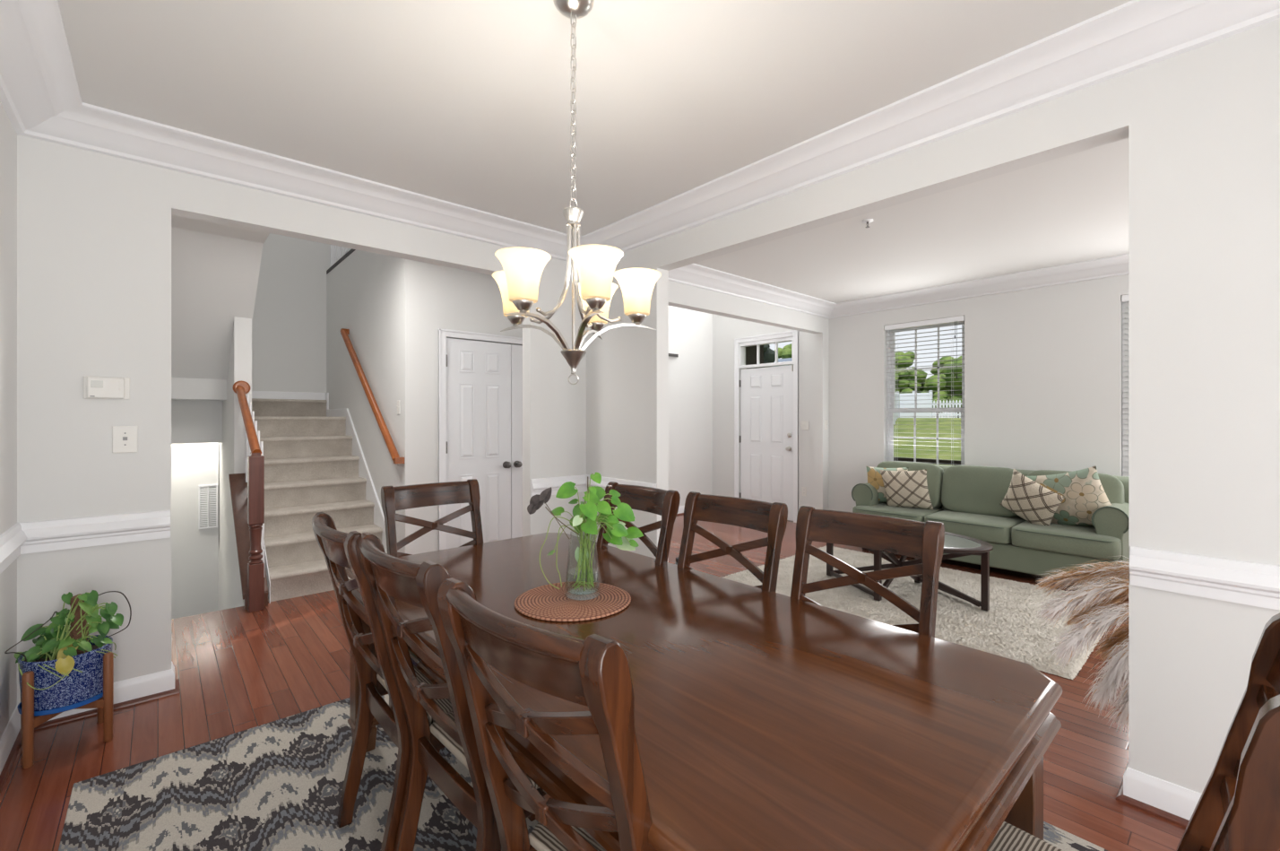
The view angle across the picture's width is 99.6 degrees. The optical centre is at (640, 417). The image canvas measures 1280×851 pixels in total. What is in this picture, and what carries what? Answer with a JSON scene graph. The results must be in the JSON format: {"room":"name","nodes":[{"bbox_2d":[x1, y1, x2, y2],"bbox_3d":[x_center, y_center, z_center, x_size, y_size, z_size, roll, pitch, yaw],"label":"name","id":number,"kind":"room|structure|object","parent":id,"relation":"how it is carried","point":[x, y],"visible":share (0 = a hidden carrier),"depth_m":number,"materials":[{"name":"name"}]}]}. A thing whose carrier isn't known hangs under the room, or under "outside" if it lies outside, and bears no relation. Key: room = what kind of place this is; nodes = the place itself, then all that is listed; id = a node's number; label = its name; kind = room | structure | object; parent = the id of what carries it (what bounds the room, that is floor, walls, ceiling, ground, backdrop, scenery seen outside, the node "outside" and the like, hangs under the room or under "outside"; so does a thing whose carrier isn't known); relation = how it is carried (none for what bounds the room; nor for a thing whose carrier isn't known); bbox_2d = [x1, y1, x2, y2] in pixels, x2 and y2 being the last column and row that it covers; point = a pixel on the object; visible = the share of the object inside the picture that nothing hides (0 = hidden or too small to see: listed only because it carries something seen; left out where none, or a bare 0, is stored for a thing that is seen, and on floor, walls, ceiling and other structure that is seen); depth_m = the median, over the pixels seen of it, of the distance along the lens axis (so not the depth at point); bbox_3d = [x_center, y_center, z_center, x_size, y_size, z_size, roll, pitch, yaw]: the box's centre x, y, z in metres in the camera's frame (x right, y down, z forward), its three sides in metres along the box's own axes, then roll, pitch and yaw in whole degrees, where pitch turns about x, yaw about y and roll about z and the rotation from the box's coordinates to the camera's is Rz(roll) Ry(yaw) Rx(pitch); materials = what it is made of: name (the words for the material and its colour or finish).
{"room":"dining room","nodes":[
{"label":"dining room","id":0,"kind":"room"},
{"bbox_2d":[0,101,17,737],"bbox_3d":[-1.143,-0.080,0.501,0.120,2.900,5.110,0,0,-42],"label":"wall","id":1,"kind":"structure","parent":0,"point":[8,135],"depth_m":2.22,"materials":[{"name":"white paint"}]},
{"bbox_2d":[0,510,170,573],"bbox_3d":[-0.912,0.526,0.711,0.506,0.136,4.875,0,0,-42],"label":"trim","id":2,"kind":"structure","parent":1,"relation":"attached to","point":[37,536],"depth_m":2.48,"materials":[{"name":"white"}]},
{"bbox_2d":[0,661,180,794],"bbox_3d":[-0.936,1.312,0.766,0.542,0.117,4.990,0,0,-42],"label":"baseboard","id":3,"kind":"structure","parent":1,"relation":"attached to","point":[163,683],"depth_m":2.56,"materials":[{"name":"white wood"}]},
{"bbox_2d":[171,399,222,443],"bbox_3d":[-4.745,0.037,5.147,1.209,0.425,0.100,0,0,-42],"label":"wall","id":4,"kind":"structure","parent":0,"point":[192,421],"depth_m":5.38,"materials":[{"name":"white paint"}]},
{"bbox_2d":[171,377,226,400],"bbox_3d":[-4.572,-0.270,4.954,1.210,0.190,0.620,0,0,-42],"label":"beam","id":5,"kind":"structure","parent":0,"point":[189,389],"depth_m":4.99,"materials":[{"name":"white paint"}]},
{"bbox_2d":[171,226,263,379],"bbox_3d":[-4.054,-1.008,4.471,1.340,1.285,1.830,0,0,-42],"label":"ceiling","id":6,"kind":"structure","parent":0,"point":[214,278],"depth_m":4.43,"materials":[{"name":"white paint"}]},
{"bbox_2d":[217,316,251,610],"bbox_3d":[-3.693,1.650,4.960,0.139,5.041,2.580,0,0,-42],"label":"wall","id":7,"kind":"structure","parent":0,"point":[232,450],"depth_m":4.87,"materials":[{"name":"white paint"}]},
{"bbox_2d":[171,233,329,619],"bbox_3d":[-4.631,0.070,5.832,2.350,8.200,0.270,0,0,-42],"label":"wall","id":8,"kind":"structure","parent":0,"point":[289,324],"depth_m":6.06,"materials":[{"name":"white paint"}]},
{"bbox_2d":[198,484,217,528],"bbox_3d":[-4.652,0.950,5.824,0.166,0.470,0.012,0,0,-42],"label":"air vent","id":9,"kind":"object","parent":8,"relation":"in","point":[207,493],"visible":1,"depth_m":5.82,"materials":[{"name":"white metal"}]},
{"bbox_2d":[17,134,586,704],"bbox_3d":[-1.576,-0.080,3.462,3.175,2.900,0.115,0,0,-42],"label":"wall","id":10,"kind":"structure","parent":0,"point":[94,229],"depth_m":2.59,"materials":[{"name":"white paint"}]},
{"bbox_2d":[83,375,129,398],"bbox_3d":[-2.502,-0.142,2.537,0.157,0.104,0.032,0,0,-42],"label":"thermostat","id":11,"kind":"object","parent":10,"relation":"attached to","point":[94,387],"visible":1,"depth_m":2.53,"materials":[{"name":"white plastic"}]},
{"bbox_2d":[112,425,138,452],"bbox_3d":[-2.464,0.102,2.587,0.088,0.128,0.008,0,0,-42],"label":"jack plate","id":12,"kind":"object","parent":10,"relation":"attached to","point":[125,438],"visible":1,"depth_m":2.58,"materials":[{"name":"white plastic"}]},
{"bbox_2d":[326,249,400,552],"bbox_3d":[-2.857,-0.170,5.532,0.100,3.080,2.740,0,0,-42],"label":"wall","id":13,"kind":"structure","parent":0,"point":[363,290],"depth_m":5.13,"materials":[{"name":"white paint"}]},
{"bbox_2d":[326,244,355,274],"bbox_3d":[-3.133,-2.195,5.835,0.100,0.970,1.680,0,0,-42],"label":"gallery railing","id":14,"kind":"object","parent":13,"relation":"on","point":[338,254],"visible":0.1,"depth_m":6.19,"materials":[{"name":"black metal"}]},
{"bbox_2d":[340,328,404,465],"bbox_3d":[-2.532,-0.270,5.034,0.078,1.331,1.755,0,0,-42],"label":"handrail","id":15,"kind":"object","parent":13,"relation":"attached to","point":[396,459],"visible":1,"depth_m":4.87,"materials":[{"name":"brown wood"}]},
{"bbox_2d":[397,399,399,414],"bbox_3d":[-2.019,-0.090,4.504,0.018,0.115,0.070,0,0,-42],"label":"light switch","id":16,"kind":"object","parent":13,"relation":"attached to","point":[398,402],"visible":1,"depth_m":4.50,"materials":[{"name":"white plastic"}]},
{"bbox_2d":[400,258,522,553],"bbox_3d":[-1.397,-1.330,5.473,2.200,5.400,0.930,0,0,-42],"label":"wall","id":17,"kind":"structure","parent":0,"point":[434,297],"depth_m":4.52,"materials":[{"name":"white paint"}]},
{"bbox_2d":[446,337,511,548],"bbox_3d":[-1.421,0.336,4.806,0.628,2.045,0.100,0,0,-42],"label":"door","id":18,"kind":"structure","parent":17,"relation":"in","point":[479,372],"depth_m":4.83,"materials":[{"name":"white painted wood"},{"name":"dark metal"}]},
{"bbox_2d":[438,328,522,550],"bbox_3d":[-1.190,0.306,5.021,1.375,2.127,0.022,0,0,-42],"label":"trim","id":19,"kind":"structure","parent":17,"relation":"attached to","point":[443,333],"depth_m":4.59,"materials":[{"name":"white wood"}]},
{"bbox_2d":[510,344,522,537],"bbox_3d":[-0.951,0.336,5.225,0.622,2.045,0.100,0,0,-42],"label":"door","id":20,"kind":"structure","parent":17,"relation":"in","point":[516,350],"depth_m":5.07,"materials":[{"name":"white wood"}]},
{"bbox_2d":[0,514,1185,850],"bbox_3d":[0.308,1.430,3.892,7.160,0.120,9.600,0,0,-42],"label":"floor","id":21,"kind":"structure","parent":0,"point":[237,670],"depth_m":2.48,"materials":[{"name":"brown wood"}]},
{"bbox_2d":[20,651,113,768],"bbox_3d":[-2.419,1.185,2.284,0.257,0.370,0.258,0,0,40],"label":"plant stand","id":22,"kind":"object","parent":21,"relation":"on","point":[104,704],"visible":0.71,"depth_m":2.18,"materials":[{"name":"brown wood"}]},
{"bbox_2d":[17,691,103,716],"bbox_3d":[-2.419,1.177,2.284,0.278,0.024,0.278,0,0,-42],"label":"saucer","id":23,"kind":"object","parent":22,"relation":"on","point":[95,697],"visible":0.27,"depth_m":2.19,"materials":[{"name":"blue ceramic"}]},
{"bbox_2d":[17,634,112,710],"bbox_3d":[-2.419,1.075,2.284,0.276,0.209,0.276,0,0,-42],"label":"flower pot","id":24,"kind":"object","parent":23,"relation":"on","point":[77,687],"visible":0.49,"depth_m":2.20,"materials":[{"name":"blue ceramic"}]},
{"bbox_2d":[4,589,131,690],"bbox_3d":[-2.392,0.897,2.282,0.366,0.335,0.320,0,0,-42],"label":"climbing plant","id":25,"kind":"object","parent":24,"relation":"in","point":[61,640],"visible":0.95,"depth_m":2.27,"materials":[{"name":"green plant"}]},
{"bbox_2d":[228,380,268,612],"bbox_3d":[-3.085,0.523,4.253,0.152,1.694,1.121,0,0,-42],"label":"stair railing","id":26,"kind":"object","parent":21,"relation":"on","point":[247,488],"visible":1,"depth_m":3.93,"materials":[{"name":"brown wood"}]},
{"bbox_2d":[251,390,387,603],"bbox_3d":[-3.190,0.540,5.167,0.884,1.679,2.639,0,0,-42],"label":"staircase","id":27,"kind":"structure","parent":21,"relation":"on","point":[315,461],"depth_m":4.96,"materials":[{"name":"carpet"}]},
{"bbox_2d":[58,693,1108,850],"bbox_3d":[-0.169,1.365,1.692,2.470,0.009,3.070,0,0,-42],"label":"area rug","id":28,"kind":"object","parent":21,"relation":"on","point":[274,785],"visible":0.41,"depth_m":1.92,"materials":[{"name":"carpet"}]},
{"bbox_2d":[311,511,536,850],"bbox_3d":[-0.709,0.835,1.800,0.646,1.049,0.460,0,0,-42],"label":"dining chair","id":29,"kind":"object","parent":28,"relation":"on","point":[338,548],"visible":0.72,"depth_m":1.62,"materials":[{"name":"brown wood"}]},
{"bbox_2d":[380,478,483,752],"bbox_3d":[-0.823,0.835,2.402,0.460,1.049,0.646,0,0,-42],"label":"dining chair","id":30,"kind":"object","parent":28,"relation":"on","point":[398,497],"visible":0.38,"depth_m":2.58,"materials":[{"name":"brown wood"}]},
{"bbox_2d":[354,532,545,850],"bbox_3d":[-0.399,0.835,1.494,0.646,1.049,0.460,0,0,-44],"label":"dining chair","id":31,"kind":"object","parent":28,"relation":"on","point":[389,577],"visible":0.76,"depth_m":1.30,"materials":[{"name":"brown wood"}]},
{"bbox_2d":[437,577,657,850],"bbox_3d":[-0.025,0.835,1.096,0.460,1.049,0.646,0,0,42],"label":"dining chair","id":32,"kind":"object","parent":28,"relation":"on","point":[593,671],"visible":0.87,"depth_m":0.86,"materials":[{"name":"brown wood"}]},
{"bbox_2d":[596,481,680,564],"bbox_3d":[-0.195,0.835,2.292,0.646,1.049,0.460,0,0,-42],"label":"dining chair","id":33,"kind":"object","parent":28,"relation":"on","point":[664,503],"visible":0.24,"depth_m":2.39,"materials":[{"name":"brown wood"}]},
{"bbox_2d":[345,532,1062,850],"bbox_3d":[-0.112,0.985,1.764,1.084,0.750,2.218,0,0,-42],"label":"dining table","id":34,"kind":"object","parent":28,"relation":"on","point":[765,720],"visible":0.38,"depth_m":1.14,"materials":[{"name":"brown wood"}]},
{"bbox_2d":[514,580,631,621],"bbox_3d":[-0.223,0.605,1.805,0.384,0.010,0.384,0,0,-42],"label":"placemat","id":35,"kind":"object","parent":34,"relation":"on","point":[547,601],"visible":0.93,"depth_m":1.76,"materials":[{"name":"wicker"}]},
{"bbox_2d":[564,537,600,600],"bbox_3d":[-0.194,0.492,1.830,0.120,0.214,0.120,0,0,-42],"label":"glass vase","id":36,"kind":"object","parent":35,"relation":"on","point":[566,588],"visible":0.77,"depth_m":1.81,"materials":[{"name":"glass"}]},
{"bbox_2d":[527,472,643,589],"bbox_3d":[-0.186,0.378,1.819,0.387,0.402,0.218,0,0,-8],"label":"pothos cuttings","id":37,"kind":"object","parent":36,"relation":"in","point":[584,520],"visible":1,"depth_m":1.82,"materials":[{"name":"green plant"}]},
{"bbox_2d":[677,491,787,592],"bbox_3d":[0.176,0.835,1.940,0.646,1.049,0.460,0,0,-44],"label":"dining chair","id":38,"kind":"object","parent":28,"relation":"on","point":[771,518],"visible":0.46,"depth_m":2.10,"materials":[{"name":"brown wood"}]},
{"bbox_2d":[790,505,944,637],"bbox_3d":[0.546,0.835,1.564,0.460,1.049,0.646,0,0,44],"label":"dining chair","id":39,"kind":"object","parent":28,"relation":"on","point":[922,540],"visible":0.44,"depth_m":1.73,"materials":[{"name":"brown wood"}]},
{"bbox_2d":[985,612,1279,850],"bbox_3d":[0.719,0.835,0.934,0.460,1.049,0.646,0,0,-40],"label":"dining chair","id":40,"kind":"object","parent":28,"relation":"on","point":[1238,808],"visible":0.83,"depth_m":0.86,"materials":[{"name":"brown wood"}]},
{"bbox_2d":[723,545,1107,679],"bbox_3d":[2.122,1.355,4.291,1.758,0.029,2.388,0,0,-42],"label":"shag rug","id":41,"kind":"object","parent":21,"relation":"on","point":[1010,629],"visible":0.59,"depth_m":3.82,"materials":[{"name":"beige carpet"}]},
{"bbox_2d":[826,531,993,611],"bbox_3d":[2.018,1.119,4.198,0.740,0.445,1.240,0,0,-42],"label":"coffee table","id":42,"kind":"object","parent":41,"relation":"on","point":[955,545],"visible":0.53,"depth_m":3.96,"materials":[{"name":"brown wood"}]},
{"bbox_2d":[851,460,1128,583],"bbox_3d":[3.191,0.914,5.097,0.851,0.911,2.198,0,0,-42],"label":"sofa","id":43,"kind":"object","parent":21,"relation":"on","point":[967,499],"visible":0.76,"depth_m":4.68,"materials":[{"name":"green fabric"}]},
{"bbox_2d":[866,466,908,501],"bbox_3d":[2.583,0.705,5.667,0.406,0.408,0.183,0,0,14],"label":"throw pillow","id":44,"kind":"object","parent":43,"relation":"on","point":[875,479],"visible":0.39,"depth_m":5.63,"materials":[{"name":"fabric"}]},
{"bbox_2d":[852,502,943,521],"bbox_3d":[2.648,0.995,5.550,0.630,0.187,0.696,0,0,-42],"label":"seat cushion","id":45,"kind":"object","parent":43,"relation":"on","point":[915,514],"depth_m":5.37,"materials":[{"name":"green fabric"}]},
{"bbox_2d":[879,468,934,510],"bbox_3d":[2.668,0.715,5.421,0.479,0.443,0.211,0,0,35],"label":"throw pillow","id":46,"kind":"object","parent":43,"relation":"on","point":[903,488],"visible":0.99,"depth_m":5.36,"materials":[{"name":"fabric"}]},
{"bbox_2d":[876,460,943,508],"bbox_3d":[2.821,0.698,5.678,0.200,0.470,0.670,17,-11,-40],"label":"cushion","id":47,"kind":"object","parent":43,"relation":"on","point":[935,472],"depth_m":5.45,"materials":[{"name":"green fabric"}]},
{"bbox_2d":[924,509,1026,544],"bbox_3d":[3.114,0.995,5.028,0.630,0.187,0.696,0,0,-42],"label":"seat cushion","id":48,"kind":"object","parent":43,"relation":"on","point":[992,528],"depth_m":4.82,"materials":[{"name":"green fabric"}]},
{"bbox_2d":[941,465,1020,517],"bbox_3d":[3.274,0.698,5.171,0.200,0.470,0.670,17,-11,-40],"label":"cushion","id":49,"kind":"object","parent":43,"relation":"on","point":[974,489],"depth_m":5.12,"materials":[{"name":"green fabric"}]},
{"bbox_2d":[1000,468,1064,525],"bbox_3d":[3.357,0.715,4.649,0.200,0.559,0.571,0,0,-29],"label":"throw pillow","id":50,"kind":"object","parent":43,"relation":"on","point":[1025,497],"visible":0.98,"depth_m":4.58,"materials":[{"name":"fabric"}]},
{"bbox_2d":[1011,520,1121,560],"bbox_3d":[3.579,0.995,4.505,0.630,0.187,0.696,0,0,-42],"label":"seat cushion","id":51,"kind":"object","parent":43,"relation":"on","point":[1085,542],"depth_m":4.31,"materials":[{"name":"green fabric"}]},
{"bbox_2d":[1026,466,1111,526],"bbox_3d":[3.604,0.680,4.507,0.234,0.605,0.642,0,0,-26],"label":"throw pillow","id":52,"kind":"object","parent":43,"relation":"on","point":[1084,493],"visible":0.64,"depth_m":4.41,"materials":[{"name":"fabric"}]},
{"bbox_2d":[1027,469,1124,527],"bbox_3d":[3.727,0.698,4.663,0.200,0.470,0.670,17,-11,-40],"label":"cushion","id":53,"kind":"object","parent":43,"relation":"on","point":[1113,487],"depth_m":4.44,"materials":[{"name":"green fabric"}]},
{"bbox_2d":[58,0,1132,302],"bbox_3d":[1.064,-1.510,2.939,7.000,0.280,7.270,0,0,-42],"label":"ceiling","id":54,"kind":"structure","parent":0,"point":[467,103],"depth_m":2.32,"materials":[{"name":"white paint"}]},
{"bbox_2d":[492,0,661,384],"bbox_3d":[-0.221,-0.739,1.752,0.550,1.261,0.546,0,0,-42],"label":"chandelier","id":55,"kind":"object","parent":54,"relation":"hanging from","point":[518,282],"visible":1,"depth_m":1.74,"materials":[{"name":"silver metal"}]},
{"bbox_2d":[861,218,873,227],"bbox_3d":[1.579,-1.347,3.751,0.076,0.047,0.075,0,0,-42],"label":"sprinkler head","id":56,"kind":"object","parent":54,"relation":"attached to","point":[866,220],"visible":1,"depth_m":3.74},
{"bbox_2d":[668,305,712,506],"bbox_3d":[0.105,-1.330,7.356,2.550,5.400,0.120,0,0,-42],"label":"wall","id":57,"kind":"structure","parent":0,"point":[690,332],"depth_m":7.84,"materials":[{"name":"white paint"}]},
{"bbox_2d":[668,353,678,356],"bbox_3d":[0.443,-0.880,7.557,0.240,0.044,0.030,0,0,-42],"label":"wall bracket","id":58,"kind":"object","parent":57,"relation":"attached to","point":[670,354],"visible":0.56,"depth_m":7.55,"materials":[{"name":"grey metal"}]},
{"bbox_2d":[676,505,684,515],"bbox_3d":[0.284,1.312,7.157,2.550,0.117,0.415,0,0,-42],"label":"baseboard","id":59,"kind":"structure","parent":57,"relation":"attached to","point":[680,511],"depth_m":7.68,"materials":[{"name":"white wood"}]},
{"bbox_2d":[668,280,828,510],"bbox_3d":[0.991,-1.330,5.624,3.535,5.400,0.135,0,0,-42],"label":"wall","id":60,"kind":"structure","parent":0,"point":[683,296],"depth_m":6.37,"materials":[{"name":"white paint"}]},
{"bbox_2d":[824,420,827,429],"bbox_3d":[2.312,0.085,6.700,0.070,0.115,0.018,0,0,-42],"label":"light switch","id":61,"kind":"object","parent":60,"relation":"attached to","point":[825,421],"visible":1,"depth_m":6.70,"materials":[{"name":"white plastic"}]},
{"bbox_2d":[712,274,1128,511],"bbox_3d":[2.801,-1.030,6.370,0.160,6.000,10.020,0,0,-42],"label":"wall","id":62,"kind":"structure","parent":0,"point":[1043,365],"depth_m":5.40,"materials":[{"name":"white paint"}]},
{"bbox_2d":[734,329,798,522],"bbox_3d":[1.768,0.110,7.492,0.207,2.520,1.048,0,0,-42],"label":"door","id":63,"kind":"structure","parent":62,"relation":"in","point":[769,395],"depth_m":7.43,"materials":[{"name":"white painted wood"}]},
{"bbox_2d":[801,486,806,495],"bbox_3d":[2.126,0.950,7.000,0.009,0.115,0.070,0,0,-42],"label":"wall outlet","id":64,"kind":"object","parent":62,"relation":"attached to","point":[803,488],"visible":1,"depth_m":7.00,"materials":[{"name":"white plastic"}]},
{"bbox_2d":[800,421,808,430],"bbox_3d":[2.129,0.095,6.990,0.018,0.115,0.115,0,0,-42],"label":"light switch","id":65,"kind":"object","parent":62,"relation":"attached to","point":[804,425],"visible":1,"depth_m":7.00,"materials":[{"name":"white plastic"}]},
{"bbox_2d":[886,321,964,465],"bbox_3d":[3.150,-0.239,5.975,0.165,1.662,0.835,0,0,-42],"label":"window","id":66,"kind":"structure","parent":62,"relation":"in","point":[890,436],"depth_m":6.09,"materials":[{"name":"white"}]},
{"bbox_2d":[884,315,964,464],"bbox_3d":[3.113,-0.264,5.942,0.070,1.608,0.823,0,0,-42],"label":"window blind","id":67,"kind":"object","parent":66,"relation":"attached to","point":[960,318],"visible":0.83,"depth_m":5.92,"materials":[{"name":"white plastic"}]},
{"bbox_2d":[1122,302,1128,474],"bbox_3d":[4.515,-0.239,4.444,0.165,1.662,0.832,0,0,-42],"label":"window","id":68,"kind":"structure","parent":62,"relation":"in","point":[1122,302],"depth_m":4.75,"materials":[{"name":"white"}]},
{"bbox_2d":[1121,294,1128,475],"bbox_3d":[4.478,-0.264,4.411,0.070,1.608,0.820,0,0,-42],"label":"window blind","id":69,"kind":"object","parent":68,"relation":"attached to","point":[1124,298],"visible":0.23,"depth_m":4.70,"materials":[{"name":"white plastic"}]},
{"bbox_2d":[586,18,1279,793],"bbox_3d":[1.266,-0.080,2.573,0.115,2.900,4.995,0,0,-42],"label":"wall","id":70,"kind":"structure","parent":0,"point":[1201,125],"depth_m":1.86,"materials":[{"name":"white paint"}]},
{"bbox_2d":[530,474,656,497],"bbox_3d":[-0.353,0.526,3.919,0.510,0.136,0.831,0,0,-42],"label":"trim","id":71,"kind":"structure","parent":70,"relation":"attached to","point":[538,486],"depth_m":4.17,"materials":[{"name":"white wood"}]},
{"bbox_2d":[0,0,1279,262],"bbox_3d":[0.042,-1.305,1.561,3.060,0.130,4.875,0,0,-42],"label":"trim","id":72,"kind":"structure","parent":70,"relation":"attached to","point":[40,98],"depth_m":2.41,"materials":[{"name":"white"}]},
{"bbox_2d":[668,253,1128,318],"bbox_3d":[2.856,-1.305,3.532,3.535,0.130,5.470,0,0,-42],"label":"trim","id":73,"kind":"structure","parent":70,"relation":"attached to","point":[693,274],"depth_m":5.38,"materials":[{"name":"white"}]},
{"bbox_2d":[1115,761,1202,827],"bbox_3d":[2.545,1.312,1.139,0.179,0.117,2.312,0,0,-42],"label":"baseboard","id":74,"kind":"structure","parent":70,"relation":"attached to","point":[1175,803],"depth_m":1.87,"materials":[{"name":"white wood"}]},
{"bbox_2d":[1128,545,1279,610],"bbox_3d":[2.268,0.526,1.336,0.036,0.136,1.576,0,0,-42],"label":"trim","id":75,"kind":"structure","parent":70,"relation":"attached to","point":[1249,583],"depth_m":1.78,"materials":[{"name":"white"}]},
{"label":"outside","id":76,"kind":"structure","parent":0,"visible":0},
{"bbox_2d":[893,417,960,465],"bbox_3d":[22.787,0.990,40.421,75.000,2.000,90.000,0,0,-42],"label":"lawn","id":77,"kind":"structure","parent":76,"point":[947,425],"depth_m":19.63,"materials":[{"name":"green plant"}]},
{"bbox_2d":[763,344,775,367],"bbox_3d":[3.895,0.125,18.345,2.554,5.890,2.381,0,0,-18],"label":"leafy tree","id":78,"kind":"object","parent":77,"relation":"on","point":[769,355],"visible":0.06,"depth_m":17.73,"materials":[{"name":"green plant"}]},
{"bbox_2d":[774,343,791,358],"bbox_3d":[13.656,-2.375,46.507,4.496,8.131,4.814,0,0,-12],"label":"leafy tree","id":79,"kind":"object","parent":77,"relation":"on","point":[785,352],"visible":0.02,"depth_m":45.32,"materials":[{"name":"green plant"}]},
{"bbox_2d":[774,357,792,366],"bbox_3d":[9.068,-1.880,40.915,10.000,4.900,12.000,0,0,-42],"label":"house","id":80,"kind":"structure","parent":77,"relation":"on","point":[788,358],"depth_m":38.65,"materials":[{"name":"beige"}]},
{"bbox_2d":[745,345,960,465],"bbox_3d":[3.788,0.220,6.661,1.700,3.540,10.900,0,0,-42],"label":"porch","id":81,"kind":"object","parent":77,"relation":"on","point":[750,350],"visible":0.02,"depth_m":8.61,"materials":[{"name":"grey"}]},
{"bbox_2d":[893,392,898,423],"bbox_3d":[10.850,-0.104,23.142,0.040,2.351,13.965,0,0,27],"label":"fence","id":82,"kind":"object","parent":77,"relation":"on","point":[896,393],"visible":0.29,"depth_m":25.68,"materials":[{"name":"white plastic"}]},
{"bbox_2d":[895,350,920,392],"bbox_3d":[22.835,-2.144,47.788,4.339,7.669,5.121,0,0,20],"label":"leafy tree","id":83,"kind":"object","parent":77,"relation":"on","point":[907,353],"visible":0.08,"depth_m":46.81,"materials":[{"name":"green plant"}]},
{"bbox_2d":[896,389,932,417],"bbox_3d":[14.562,-0.640,28.744,0.120,1.620,1.820,0,0,-42],"label":"privacy fence","id":84,"kind":"object","parent":77,"relation":"on","point":[922,399],"visible":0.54,"depth_m":28.67,"materials":[{"name":"white plastic"}]},
{"bbox_2d":[895,367,934,397],"bbox_3d":[20.281,-1.107,41.941,4.642,5.595,4.776,0,0,22],"label":"leafy tree","id":85,"kind":"object","parent":77,"relation":"on","point":[905,383],"visible":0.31,"depth_m":40.55,"materials":[{"name":"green plant"}]},
{"bbox_2d":[925,360,961,413],"bbox_3d":[23.223,-1.174,38.515,4.430,5.728,4.991,0,0,-42],"label":"leafy tree","id":86,"kind":"object","parent":77,"relation":"on","point":[956,394],"visible":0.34,"depth_m":38.46,"materials":[{"name":"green plant"}]},
{"bbox_2d":[930,354,961,417],"bbox_3d":[26.058,-1.745,44.470,4.980,6.870,5.089,0,0,-42],"label":"leafy tree","id":87,"kind":"object","parent":77,"relation":"on","point":[935,372],"visible":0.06,"depth_m":44.37,"materials":[{"name":"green plant"}]},
{"bbox_2d":[932,399,961,417],"bbox_3d":[17.496,-0.430,25.485,0.060,1.000,6.950,0,0,-42],"label":"picket fence","id":88,"kind":"object","parent":77,"relation":"on","point":[953,402],"visible":0.08,"depth_m":27.51,"materials":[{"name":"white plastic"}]},
{"bbox_3d":[2.375,1.160,2.145,0.260,0.420,0.260,0,0,-42],"label":"floor vase","id":89,"kind":"object","parent":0,"visible":0},
{"bbox_2d":[1029,555,1128,732],"bbox_3d":[2.067,0.947,2.326,0.692,0.673,0.488,0,0,14],"label":"pampas grass","id":90,"kind":"object","parent":89,"relation":"in","point":[1102,612],"depth_m":2.33,"materials":[{"name":"beige plant"}]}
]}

